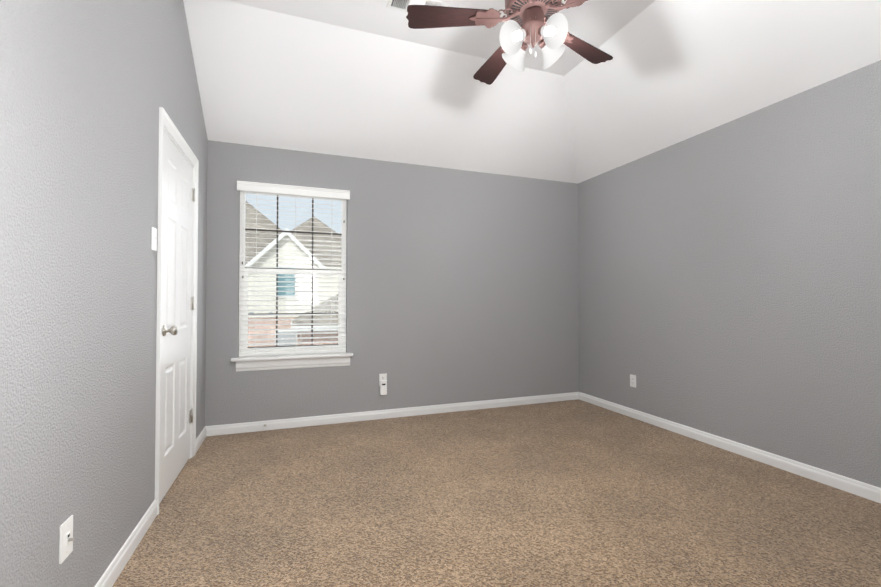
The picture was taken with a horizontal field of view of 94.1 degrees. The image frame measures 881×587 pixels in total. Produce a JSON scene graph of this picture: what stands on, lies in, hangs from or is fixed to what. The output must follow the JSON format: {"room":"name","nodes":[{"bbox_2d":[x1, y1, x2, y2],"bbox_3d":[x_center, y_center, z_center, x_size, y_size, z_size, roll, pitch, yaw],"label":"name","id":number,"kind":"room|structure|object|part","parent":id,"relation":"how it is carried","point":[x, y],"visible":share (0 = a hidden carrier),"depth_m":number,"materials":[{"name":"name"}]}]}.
{"room":"empty bedroom","nodes":[
{"label":"empty bedroom","id":0,"kind":"room"},
{"bbox_2d":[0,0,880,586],"bbox_3d":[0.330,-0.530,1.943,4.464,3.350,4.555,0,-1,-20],"label":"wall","id":1,"kind":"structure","parent":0,"point":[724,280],"depth_m":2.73,"materials":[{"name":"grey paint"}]},
{"bbox_2d":[59,515,73,563],"bbox_3d":[-1.166,0.770,1.289,0.020,0.115,0.070,0,-1,-20],"label":"jack","id":2,"kind":"object","parent":1,"relation":"attached to","point":[66,540],"visible":1,"depth_m":1.28,"materials":[{"name":"white plastic"}]},
{"bbox_2d":[95,500,156,586],"bbox_3d":[-0.981,1.085,0.759,0.013,0.082,2.910,0,-1,-20],"label":"baseboard","id":3,"kind":"structure","parent":1,"relation":"attached to","point":[112,572],"depth_m":1.75,"materials":[{"name":"white wood"}]},
{"bbox_2d":[151,227,156,250],"bbox_3d":[-1.453,-0.276,2.089,0.014,0.115,0.070,0,-1,-20],"label":"light switch","id":4,"kind":"object","parent":1,"relation":"attached to","point":[153,238],"visible":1,"depth_m":2.08,"materials":[{"name":"white plastic"}]},
{"bbox_2d":[155,107,198,514],"bbox_3d":[-1.679,0.089,2.538,0.139,2.132,0.880,0,-1,-20],"label":"door frame","id":5,"kind":"structure","parent":1,"relation":"attached to","point":[166,124],"depth_m":2.33,"materials":[{"name":"white wood"}]},
{"bbox_2d":[159,131,194,503],"bbox_3d":[-1.621,0.125,2.563,0.103,2.037,0.742,0,-1,-20],"label":"door","id":6,"kind":"structure","parent":1,"relation":"in","point":[176,311],"depth_m":2.51,"materials":[{"name":"white wood"}]},
{"bbox_3d":[-1.619,0.072,2.565,0.098,1.657,0.742,0,-1,-20],"label":"door hardware","id":7,"kind":"part","parent":6,"relation":"part of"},
{"bbox_2d":[196,426,206,451],"bbox_3d":[-1.845,1.125,3.146,0.013,0.082,0.410,0,-1,-20],"label":"baseboard","id":8,"kind":"structure","parent":1,"relation":"attached to","point":[201,437],"depth_m":3.17,"materials":[{"name":"white wood"}]},
{"bbox_2d":[231,181,352,371],"bbox_3d":[-1.296,-0.142,3.663,1.000,1.601,0.193,0,-1,-20],"label":"window unit","id":9,"kind":"structure","parent":1,"relation":"in","point":[277,356],"depth_m":3.64,"materials":[{"name":"white plastic"}]},
{"bbox_2d":[379,373,386,394],"bbox_3d":[-0.536,0.852,3.850,0.070,0.192,0.036,0,-1,-20],"label":"outlet","id":10,"kind":"object","parent":1,"relation":"attached to","point":[383,383],"visible":0.98,"depth_m":3.84,"materials":[{"name":"white plastic"}]},
{"bbox_2d":[207,392,578,435],"bbox_3d":[-0.192,1.138,3.983,3.690,0.082,0.013,0,-1,-20],"label":"baseboard","id":11,"kind":"structure","parent":1,"relation":"attached to","point":[224,429],"depth_m":3.84,"materials":[{"name":"white wood"}]},
{"bbox_2d":[630,374,635,387],"bbox_3d":[1.826,0.830,3.892,0.008,0.115,0.070,0,-1,-20],"label":"outlet","id":12,"kind":"object","parent":1,"relation":"attached to","point":[632,380],"visible":1,"depth_m":3.89,"materials":[{"name":"white plastic"}]},
{"bbox_2d":[579,392,880,502],"bbox_3d":[2.282,1.116,2.623,0.013,0.082,4.255,0,-1,-20],"label":"baseboard","id":13,"kind":"structure","parent":1,"relation":"attached to","point":[856,487],"depth_m":2.86,"materials":[{"name":"white wood"}]},
{"bbox_2d":[112,399,880,586],"bbox_3d":[0.330,1.195,1.915,4.464,0.100,4.555,0,-1,-20],"label":"floor","id":14,"kind":"structure","parent":0,"point":[574,493],"depth_m":2.15,"materials":[{"name":"carpet"}]},
{"bbox_2d":[183,0,880,183],"bbox_3d":[0.541,-1.798,2.041,4.014,1.010,4.555,0,-1,-20],"label":"ceiling","id":15,"kind":"structure","parent":0,"point":[373,79],"depth_m":3.14,"materials":[{"name":"white paint"}]},
{"bbox_2d":[387,0,444,12],"bbox_3d":[-0.163,-1.894,2.702,0.354,0.011,0.165,0,-1,-20],"label":"ceiling vent","id":16,"kind":"object","parent":15,"relation":"in","point":[400,5],"visible":0.46,"depth_m":2.68,"materials":[{"name":"white plastic"}]},
{"bbox_2d":[406,0,612,84],"bbox_3d":[0.472,-1.552,2.192,1.280,0.712,1.234,0,-1,-20],"label":"fan","id":17,"kind":"object","parent":15,"relation":"hanging from","point":[533,23],"visible":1,"depth_m":2.13,"materials":[{"name":"antique bronze"},{"name":"mahogany"},{"name":"frosted glass"}]},
{"label":"outside","id":18,"kind":"structure","parent":0,"visible":0},
{"bbox_2d":[245,201,340,346],"bbox_3d":[-6.627,-0.048,16.310,14.220,9.260,15.620,0,-1,-20],"label":"neighboring house","id":19,"kind":"structure","parent":18,"point":[290,248],"depth_m":12.00,"materials":[{"name":"white"}]}
]}

